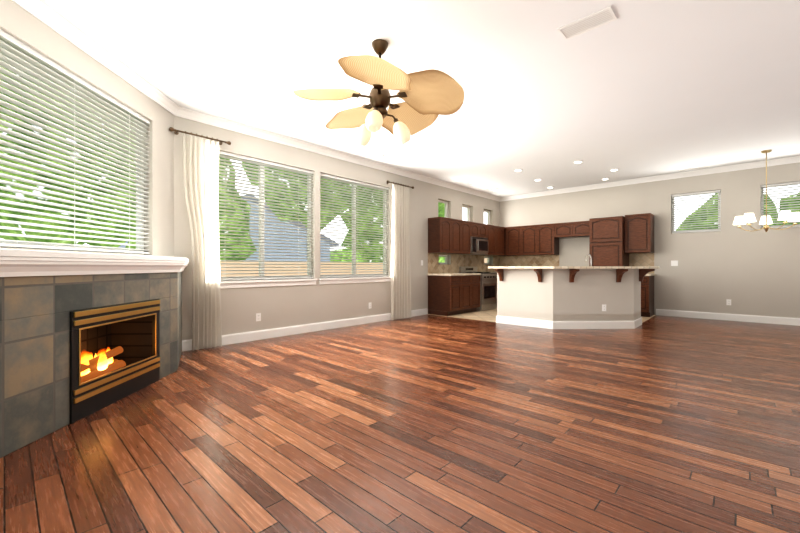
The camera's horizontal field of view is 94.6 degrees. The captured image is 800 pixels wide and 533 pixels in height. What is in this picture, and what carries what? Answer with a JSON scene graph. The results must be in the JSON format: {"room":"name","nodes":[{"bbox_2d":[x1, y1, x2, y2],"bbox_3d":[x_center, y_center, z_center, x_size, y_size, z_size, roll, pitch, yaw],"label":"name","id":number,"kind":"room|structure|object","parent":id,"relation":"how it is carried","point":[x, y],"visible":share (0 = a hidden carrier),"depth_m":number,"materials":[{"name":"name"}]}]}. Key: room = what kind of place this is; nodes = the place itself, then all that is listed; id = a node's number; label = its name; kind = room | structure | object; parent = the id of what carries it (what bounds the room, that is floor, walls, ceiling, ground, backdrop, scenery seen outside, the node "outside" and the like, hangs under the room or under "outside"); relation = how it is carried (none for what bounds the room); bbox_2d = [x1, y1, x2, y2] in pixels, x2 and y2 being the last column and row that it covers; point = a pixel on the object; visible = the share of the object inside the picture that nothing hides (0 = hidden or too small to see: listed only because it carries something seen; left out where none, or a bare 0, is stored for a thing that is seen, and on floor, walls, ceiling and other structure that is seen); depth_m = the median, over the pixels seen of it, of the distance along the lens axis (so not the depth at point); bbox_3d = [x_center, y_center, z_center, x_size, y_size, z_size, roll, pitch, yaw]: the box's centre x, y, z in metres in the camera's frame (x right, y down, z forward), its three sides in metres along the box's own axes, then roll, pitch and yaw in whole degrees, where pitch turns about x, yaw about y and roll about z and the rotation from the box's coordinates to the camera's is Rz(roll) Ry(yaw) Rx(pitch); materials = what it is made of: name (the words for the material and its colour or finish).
{"room":"living room","nodes":[
{"label":"living room","id":0,"kind":"room"},
{"bbox_2d":[0,0,173,256],"bbox_3d":[-2.853,-0.455,3.134,0.180,3.050,3.273,0,0,-2],"label":"wall","id":1,"kind":"structure","parent":0,"point":[19,23],"depth_m":3.95,"materials":[{"name":"paint"}]},
{"bbox_2d":[0,39,143,254],"bbox_3d":[-2.889,-0.890,3.159,0.060,1.518,2.018,0,0,-2],"label":"window","id":2,"kind":"structure","parent":1,"relation":"in","point":[139,243],"depth_m":3.85,"materials":[{"name":"white plastic"}]},
{"bbox_2d":[0,29,149,253],"bbox_3d":[-2.815,-0.894,3.162,0.054,1.504,2.008,0,0,-2],"label":"window blind","id":3,"kind":"object","parent":2,"relation":"attached to","point":[31,52],"visible":1,"depth_m":3.10,"materials":[{"name":"white plastic"}]},
{"bbox_2d":[12,0,799,201],"bbox_3d":[2.845,-1.930,3.623,9.600,0.100,10.420,0,0,43],"label":"crown molding","id":4,"kind":"structure","parent":1,"relation":"attached to","point":[48,16],"depth_m":5.20,"materials":[{"name":"white"}]},
{"bbox_2d":[174,116,498,339],"bbox_3d":[-0.029,-0.455,7.711,0.180,3.050,8.720,0,0,43],"label":"wall","id":5,"kind":"structure","parent":0,"point":[280,306],"depth_m":6.12,"materials":[{"name":"paint"}]},
{"bbox_2d":[169,127,230,144],"bbox_3d":[-2.570,-1.670,4.762,0.119,0.053,0.740,0,0,43],"label":"curtain rod","id":6,"kind":"object","parent":5,"relation":"attached to","point":[171,129],"visible":0.96,"depth_m":4.68,"materials":[{"name":"brown metal"}]},
{"bbox_2d":[183,131,221,350],"bbox_3d":[-2.541,-0.317,4.749,0.094,2.749,0.459,0,0,43],"label":"curtain","id":7,"kind":"object","parent":6,"relation":"hanging from","point":[201,169],"visible":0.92,"depth_m":4.76,"materials":[{"name":"white fabric"}]},
{"bbox_2d":[256,313,260,320],"bbox_3d":[-2.066,0.740,5.386,0.008,0.116,0.072,0,0,43],"label":"electrical outlet","id":8,"kind":"object","parent":5,"relation":"attached to","point":[258,316],"visible":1,"depth_m":5.38,"materials":[{"name":"white plastic"}]},
{"bbox_2d":[220,155,316,288],"bbox_3d":[-2.039,-0.639,5.511,0.190,1.879,1.780,0,0,43],"label":"window","id":9,"kind":"structure","parent":5,"relation":"in","point":[266,283],"depth_m":5.54,"materials":[{"name":"white plastic"}]},
{"bbox_2d":[218,151,313,279],"bbox_3d":[-2.033,-0.694,5.505,0.054,1.764,1.708,0,0,43],"label":"window blind","id":10,"kind":"object","parent":9,"relation":"attached to","point":[263,162],"visible":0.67,"depth_m":5.50,"materials":[{"name":"white plastic"}]},
{"bbox_2d":[182,308,427,350],"bbox_3d":[-1.052,1.002,5.110,1.872,0.135,6.880,0,0,43],"label":"baseboard","id":11,"kind":"structure","parent":5,"relation":"attached to","point":[257,335],"depth_m":5.86,"materials":[{"name":"white wood"}]},
{"bbox_2d":[319,176,390,283],"bbox_3d":[-0.811,-0.639,6.828,0.190,1.879,1.720,0,0,43],"label":"window","id":12,"kind":"structure","parent":5,"relation":"in","point":[336,280],"depth_m":6.85,"materials":[{"name":"white plastic"}]},
{"bbox_2d":[320,173,388,277],"bbox_3d":[-0.805,-0.694,6.822,0.054,1.764,1.648,0,0,43],"label":"window blind","id":13,"kind":"object","parent":12,"relation":"attached to","point":[347,181],"visible":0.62,"depth_m":6.74,"materials":[{"name":"white plastic"}]},
{"bbox_2d":[387,180,413,188],"bbox_3d":[-0.006,-1.660,7.512,0.119,0.053,0.800,0,0,43],"label":"curtain rod","id":14,"kind":"object","parent":5,"relation":"attached to","point":[388,181],"visible":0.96,"depth_m":7.44,"materials":[{"name":"brown metal"}]},
{"bbox_2d":[391,184,410,319],"bbox_3d":[0.022,-0.312,7.492,0.101,2.739,0.560,0,0,43],"label":"curtain","id":15,"kind":"object","parent":14,"relation":"hanging from","point":[400,279],"visible":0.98,"depth_m":7.48,"materials":[{"name":"white fabric"}]},
{"bbox_2d":[428,217,451,252],"bbox_3d":[0.910,-0.694,8.326,0.351,0.782,0.459,0,0,43],"label":"upper cabinet","id":16,"kind":"object","parent":5,"relation":"attached to","point":[449,235],"depth_m":8.17,"materials":[{"name":"brown wood"}]},
{"bbox_2d":[438,200,447,217],"bbox_3d":[0.969,-1.325,8.832,0.060,0.508,0.498,0,0,43],"label":"window","id":17,"kind":"structure","parent":5,"relation":"in","point":[446,207],"depth_m":8.96,"materials":[{"name":"white plastic"}]},
{"bbox_2d":[439,255,447,263],"bbox_3d":[0.969,-0.165,8.832,0.060,0.228,0.498,0,0,43],"label":"window","id":18,"kind":"structure","parent":5,"relation":"attached to","point":[446,259],"depth_m":8.96,"materials":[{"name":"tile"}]},
{"bbox_2d":[452,219,463,252],"bbox_3d":[1.168,-0.694,8.602,0.351,0.782,0.513,0,0,43],"label":"upper cabinet","id":19,"kind":"object","parent":5,"relation":"attached to","point":[457,225],"depth_m":8.52,"materials":[{"name":"brown wood"}]},
{"bbox_2d":[428,253,499,273],"bbox_3d":[1.760,-0.071,9.488,0.009,0.460,3.320,0,0,43],"label":"backsplash","id":20,"kind":"structure","parent":5,"relation":"attached to","point":[457,262],"depth_m":9.15,"materials":[{"name":"tile"}]},
{"bbox_2d":[462,205,469,220],"bbox_3d":[1.651,-1.325,9.563,0.060,0.508,0.498,0,0,43],"label":"window","id":21,"kind":"structure","parent":5,"relation":"in","point":[468,212],"depth_m":9.70,"materials":[{"name":"white plastic"}]},
{"bbox_2d":[464,221,471,252],"bbox_3d":[1.426,-0.694,8.878,0.351,0.782,0.459,0,0,43],"label":"upper cabinet","id":22,"kind":"object","parent":5,"relation":"attached to","point":[467,224],"depth_m":8.83,"materials":[{"name":"brown wood"}]},
{"bbox_2d":[472,222,479,236],"bbox_3d":[1.732,-0.907,9.208,0.351,0.355,0.437,0,0,43],"label":"upper cabinet","id":23,"kind":"object","parent":5,"relation":"attached to","point":[475,226],"depth_m":9.10,"materials":[{"name":"brown wood"}]},
{"bbox_2d":[464,237,487,254],"bbox_3d":[1.880,-0.514,9.294,0.449,0.420,0.750,0,0,43],"label":"microwave","id":24,"kind":"object","parent":23,"relation":"attached to","point":[479,245],"visible":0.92,"depth_m":9.15,"materials":[{"name":"silver metal"}]},
{"bbox_2d":[480,223,487,236],"bbox_3d":[1.957,-0.907,9.448,0.351,0.355,0.437,0,0,43],"label":"upper cabinet","id":25,"kind":"object","parent":5,"relation":"attached to","point":[483,228],"depth_m":9.37,"materials":[{"name":"brown wood"}]},
{"bbox_2d":[484,256,489,264],"bbox_3d":[2.367,-0.165,10.331,0.060,0.228,0.498,0,0,43],"label":"backsplash","id":26,"kind":"structure","parent":5,"relation":"attached to","point":[488,261],"depth_m":10.47,"materials":[{"name":"tile"}]},
{"bbox_2d":[484,210,489,224],"bbox_3d":[2.367,-1.325,10.331,0.060,0.508,0.498,0,0,43],"label":"window","id":27,"kind":"structure","parent":5,"relation":"in","point":[488,217],"depth_m":10.47,"materials":[{"name":"white plastic"}]},
{"bbox_2d":[481,225,495,255],"bbox_3d":[2.285,-0.694,9.800,0.351,0.782,0.521,0,0,43],"label":"upper cabinet","id":28,"kind":"object","parent":5,"relation":"attached to","point":[491,237],"depth_m":9.69,"materials":[{"name":"brown wood"}]},
{"bbox_2d":[496,226,503,255],"bbox_3d":[2.577,-0.694,10.114,0.351,0.782,0.551,0,0,43],"label":"upper cabinet","id":29,"kind":"object","parent":5,"relation":"attached to","point":[499,230],"depth_m":10.02,"materials":[{"name":"brown wood"}]},
{"bbox_2d":[0,314,799,532],"bbox_3d":[2.845,1.130,3.623,9.960,0.120,10.780,0,0,43],"label":"floor","id":30,"kind":"structure","parent":0,"point":[427,423],"depth_m":2.28,"materials":[{"name":"brown wood"}]},
{"bbox_2d":[0,272,181,457],"bbox_3d":[-2.516,0.565,3.272,0.497,1.010,2.780,0,0,-2],"label":"fireplace surround","id":31,"kind":"object","parent":30,"relation":"on","point":[34,358],"visible":0.73,"depth_m":2.35,"materials":[{"name":"tile"}]},
{"bbox_2d":[0,249,188,276],"bbox_3d":[-2.478,-0.018,3.253,0.572,0.154,2.888,0,0,-2],"label":"fireplace mantel","id":32,"kind":"object","parent":31,"relation":"on","point":[17,263],"visible":0.96,"depth_m":2.52,"materials":[{"name":"white wood"}]},
{"bbox_2d":[69,299,159,423],"bbox_3d":[-2.465,0.689,2.981,0.464,0.763,0.967,0,0,-2],"label":"fireplace insert","id":33,"kind":"object","parent":31,"relation":"in","point":[132,330],"visible":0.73,"depth_m":3.10,"materials":[{"name":"black metal"}]},
{"bbox_2d":[0,0,799,196],"bbox_3d":[2.845,-2.050,3.623,9.960,0.140,10.780,0,0,43],"label":"ceiling","id":34,"kind":"structure","parent":0,"point":[636,89],"depth_m":3.78,"materials":[{"name":"paint"}]},
{"bbox_2d":[293,39,463,151],"bbox_3d":[-0.176,-1.494,3.316,1.432,0.969,1.428,0,0,43],"label":"ceiling fan","id":35,"kind":"object","parent":34,"relation":"hanging from","point":[428,97],"visible":1,"depth_m":3.21,"materials":[{"name":"brown metal"}]},
{"bbox_2d":[557,6,616,40],"bbox_3d":[1.522,-1.976,3.011,0.400,0.008,0.200,0,0,43],"label":"ceiling vent","id":36,"kind":"object","parent":34,"relation":"in","point":[604,16],"visible":1,"depth_m":3.00,"materials":[{"name":"white metal"}]},
{"bbox_2d":[678,166,709,171],"bbox_3d":[5.951,-1.976,7.467,0.500,0.008,0.120,0,0,43],"label":"ceiling vent","id":37,"kind":"object","parent":34,"relation":"in","point":[694,168],"visible":0.96,"depth_m":7.44,"materials":[{"name":"white"}]},
{"bbox_2d":[733,150,799,231],"bbox_3d":[6.291,-1.284,6.334,0.861,1.389,0.830,0,0,43],"label":"chandelier","id":38,"kind":"object","parent":34,"relation":"hanging from","point":[784,215],"visible":1,"depth_m":6.25,"materials":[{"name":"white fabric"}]},
{"bbox_2d":[428,308,655,322],"bbox_3d":[3.124,1.067,8.189,3.780,0.006,3.360,0,0,43],"label":"floor","id":39,"kind":"structure","parent":0,"point":[489,315],"depth_m":8.01,"materials":[{"name":"beige tile"}]},
{"bbox_2d":[428,275,463,315],"bbox_3d":[1.009,0.635,8.233,0.620,0.868,0.459,0,0,43],"label":"base cabinet","id":40,"kind":"object","parent":39,"relation":"on","point":[450,295],"depth_m":8.06,"materials":[{"name":"brown wood"}]},
{"bbox_2d":[427,272,496,275],"bbox_3d":[1.981,0.179,9.269,0.630,0.039,3.340,0,0,43],"label":"countertop","id":41,"kind":"structure","parent":40,"relation":"on","point":[447,274],"depth_m":8.30,"materials":[{"name":"stone"}]},
{"bbox_2d":[464,275,471,312],"bbox_3d":[1.266,0.635,8.510,0.620,0.868,0.513,0,0,43],"label":"base cabinet","id":42,"kind":"object","parent":39,"relation":"on","point":[467,278],"depth_m":8.37,"materials":[{"name":"brown wood"}]},
{"bbox_2d":[472,275,479,311],"bbox_3d":[1.524,0.635,8.786,0.620,0.868,0.459,0,0,43],"label":"base cabinet","id":43,"kind":"object","parent":39,"relation":"on","point":[475,278],"depth_m":8.62,"materials":[{"name":"brown wood"}]},
{"bbox_2d":[459,267,496,310],"bbox_3d":[1.979,0.535,9.203,0.694,1.070,0.750,0,0,43],"label":"range","id":44,"kind":"object","parent":39,"relation":"on","point":[488,290],"visible":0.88,"depth_m":9.00,"materials":[{"name":"silver metal"}]},
{"bbox_2d":[497,269,640,320],"bbox_3d":[3.144,0.555,6.913,2.050,1.030,1.600,0,0,43],"label":"wall","id":45,"kind":"structure","parent":39,"relation":"on","point":[557,295],"depth_m":6.35,"materials":[{"name":"paint"}]},
{"bbox_2d":[495,269,502,280],"bbox_3d":[1.845,0.155,6.868,0.056,0.230,0.234,0,0,43],"label":"corbel","id":46,"kind":"object","parent":45,"relation":"attached to","point":[500,271],"depth_m":6.88,"materials":[{"name":"brown wood"}]},
{"bbox_2d":[534,269,541,281],"bbox_3d":[2.382,0.155,6.367,0.056,0.230,0.234,0,0,43],"label":"corbel","id":47,"kind":"object","parent":45,"relation":"attached to","point":[538,271],"depth_m":6.38,"materials":[{"name":"brown wood"}]},
{"bbox_2d":[496,316,641,328],"bbox_3d":[3.144,1.002,6.913,2.082,0.135,1.632,0,0,43],"label":"baseboard","id":48,"kind":"structure","parent":45,"relation":"attached to","point":[636,323],"depth_m":6.34,"materials":[{"name":"white wood"}]},
{"bbox_2d":[488,266,658,268],"bbox_3d":[3.170,0.018,6.772,2.360,0.040,1.970,0,0,43],"label":"bar","id":49,"kind":"object","parent":45,"relation":"on","point":[573,267],"visible":1,"depth_m":6.08,"materials":[{"name":"stone"}]},
{"bbox_2d":[569,269,579,281],"bbox_3d":[2.932,0.155,6.204,0.056,0.230,0.234,0,0,-2],"label":"corbel","id":50,"kind":"object","parent":45,"relation":"attached to","point":[572,272],"depth_m":6.24,"materials":[{"name":"brown wood"}]},
{"bbox_2d":[616,269,627,281],"bbox_3d":[3.751,0.155,6.232,0.056,0.230,0.234,0,0,-2],"label":"corbel","id":51,"kind":"object","parent":45,"relation":"attached to","point":[619,273],"depth_m":6.28,"materials":[{"name":"brown wood"}]},
{"bbox_2d":[639,269,654,280],"bbox_3d":[4.424,0.155,6.609,0.234,0.230,0.056,0,0,43],"label":"corbel","id":52,"kind":"object","parent":45,"relation":"attached to","point":[642,272],"depth_m":6.63,"materials":[{"name":"brown wood"}]},
{"bbox_2d":[589,216,628,265],"bbox_3d":[4.807,-0.015,8.476,0.670,2.170,0.641,0,0,43],"label":"pantry cabinet","id":53,"kind":"object","parent":39,"relation":"on","point":[606,241],"visible":0.6,"depth_m":8.22,"materials":[{"name":"brown wood"}]},
{"bbox_2d":[641,276,653,316],"bbox_3d":[5.235,0.635,8.090,0.478,0.868,0.621,0,0,43],"label":"base cabinet","id":54,"kind":"object","parent":39,"relation":"on","point":[647,296],"depth_m":7.78,"materials":[{"name":"brown wood"}]},
{"bbox_3d":[3.141,0.635,6.999,1.928,0.869,1.478,0,0,43],"label":"base cabinet","id":55,"kind":"object","parent":39,"relation":"on","visible":0},
{"bbox_3d":[3.141,0.180,6.999,1.928,0.039,1.478,0,0,43],"label":"countertop","id":56,"kind":"structure","parent":55,"relation":"on","visible":0},
{"bbox_2d":[585,254,591,265],"bbox_3d":[3.422,-0.034,6.615,0.228,0.386,0.160,0,0,43],"label":"island faucet","id":57,"kind":"object","parent":56,"relation":"on","point":[590,259],"visible":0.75,"depth_m":6.57,"materials":[{"name":"silver metal"}]},
{"bbox_2d":[499,162,799,317],"bbox_3d":[6.460,-0.455,7.499,9.960,3.050,0.180,0,0,43],"label":"wall","id":58,"kind":"structure","parent":0,"point":[751,271],"depth_m":7.54,"materials":[{"name":"paint"}]},
{"bbox_2d":[504,227,507,255],"bbox_3d":[2.927,-0.694,10.428,0.430,0.782,0.351,0,0,43],"label":"upper cabinet","id":59,"kind":"object","parent":58,"relation":"attached to","point":[506,228],"depth_m":10.19,"materials":[{"name":"brown wood"}]},
{"bbox_2d":[508,226,523,255],"bbox_3d":[3.225,-0.694,10.150,0.489,0.782,0.351,0,0,43],"label":"upper cabinet","id":60,"kind":"object","parent":58,"relation":"attached to","point":[515,234],"depth_m":10.00,"materials":[{"name":"brown wood"}]},
{"bbox_2d":[524,225,539,255],"bbox_3d":[3.524,-0.694,9.871,0.544,0.782,0.351,0,0,43],"label":"upper cabinet","id":61,"kind":"object","parent":58,"relation":"attached to","point":[531,232],"depth_m":9.69,"materials":[{"name":"brown wood"}]},
{"bbox_2d":[540,225,559,254],"bbox_3d":[3.823,-0.694,9.592,0.491,0.782,0.351,0,0,43],"label":"upper cabinet","id":62,"kind":"object","parent":58,"relation":"attached to","point":[541,239],"depth_m":9.43,"materials":[{"name":"brown wood"}]},
{"bbox_2d":[552,222,575,236],"bbox_3d":[4.188,-0.907,9.252,0.502,0.354,0.351,0,0,43],"label":"upper cabinet","id":63,"kind":"object","parent":58,"relation":"attached to","point":[568,229],"depth_m":9.13,"materials":[{"name":"brown wood"}]},
{"bbox_2d":[500,253,653,273],"bbox_3d":[4.255,-0.071,9.423,3.730,0.460,0.009,0,0,43],"label":"backsplash","id":64,"kind":"structure","parent":58,"relation":"attached to","point":[641,259],"depth_m":9.77,"materials":[{"name":"tile"}]},
{"bbox_2d":[576,221,588,236],"bbox_3d":[4.476,-0.907,8.983,0.502,0.354,0.351,0,0,43],"label":"upper cabinet","id":65,"kind":"object","parent":58,"relation":"attached to","point":[582,227],"depth_m":8.84,"materials":[{"name":"brown wood"}]},
{"bbox_2d":[625,213,653,252],"bbox_3d":[5.297,-0.719,8.156,0.478,0.833,0.441,0,0,43],"label":"upper cabinet","id":66,"kind":"object","parent":58,"relation":"attached to","point":[639,228],"depth_m":7.99,"materials":[{"name":"brown wood"}]},
{"bbox_2d":[671,261,677,265],"bbox_3d":[5.883,-0.070,7.907,0.120,0.116,0.008,0,0,43],"label":"light switch","id":67,"kind":"object","parent":58,"relation":"attached to","point":[674,263],"visible":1,"depth_m":7.90,"materials":[{"name":"white plastic"}]},
{"bbox_2d":[672,192,720,232],"bbox_3d":[6.224,-1.130,7.767,0.808,0.838,0.060,0,0,43],"label":"window","id":68,"kind":"structure","parent":58,"relation":"in","point":[700,230],"depth_m":7.58,"materials":[{"name":"white plastic"}]},
{"bbox_2d":[672,190,720,232],"bbox_3d":[6.173,-1.134,7.713,0.798,0.824,0.054,0,0,43],"label":"window blind","id":69,"kind":"object","parent":68,"relation":"attached to","point":[696,193],"visible":1,"depth_m":7.70,"materials":[{"name":"white plastic"}]},
{"bbox_2d":[656,309,799,325],"bbox_3d":[7.760,1.002,6.152,5.800,0.135,0.016,0,0,43],"label":"baseboard","id":70,"kind":"structure","parent":58,"relation":"attached to","point":[677,313],"depth_m":7.28,"materials":[{"name":"white wood"}]},
{"bbox_2d":[726,299,730,304],"bbox_3d":[6.519,0.710,7.314,0.072,0.116,0.008,0,0,43],"label":"electrical outlet","id":71,"kind":"object","parent":58,"relation":"attached to","point":[728,301],"visible":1,"depth_m":7.32,"materials":[{"name":"white plastic"}]},
{"bbox_2d":[761,188,799,228],"bbox_3d":[7.259,-1.130,6.802,0.878,0.838,0.060,0,0,43],"label":"window","id":72,"kind":"structure","parent":58,"relation":"in","point":[763,210],"depth_m":7.05,"materials":[{"name":"white plastic"}]},
{"bbox_2d":[761,181,799,227],"bbox_3d":[7.208,-1.134,6.748,0.868,0.824,0.054,0,0,43],"label":"window blind","id":73,"kind":"object","parent":72,"relation":"attached to","point":[781,185],"visible":0.75,"depth_m":6.86,"materials":[{"name":"white plastic"}]},
{"label":"outside","id":74,"kind":"structure","parent":0,"visible":0},
{"bbox_2d":[0,160,799,262],"bbox_3d":[1.126,-11.930,4.419,92.000,34.000,92.000,0,0,43],"label":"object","id":75,"kind":"object","parent":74,"point":[464,218],"depth_m":45.72,"materials":[{"name":"white"}]},
{"bbox_3d":[-0.262,1.420,3.663,105.000,0.100,105.000,0,0,43],"label":"lawn","id":76,"kind":"structure","parent":74,"visible":0},
{"bbox_2d":[0,66,799,276],"bbox_3d":[-5.588,-2.297,11.079,47.695,8.439,32.583,0,0,43],"label":"trees","id":77,"kind":"object","parent":76,"relation":"on","point":[441,209],"visible":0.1,"depth_m":8.03,"materials":[{"name":"green plant"}]}
]}

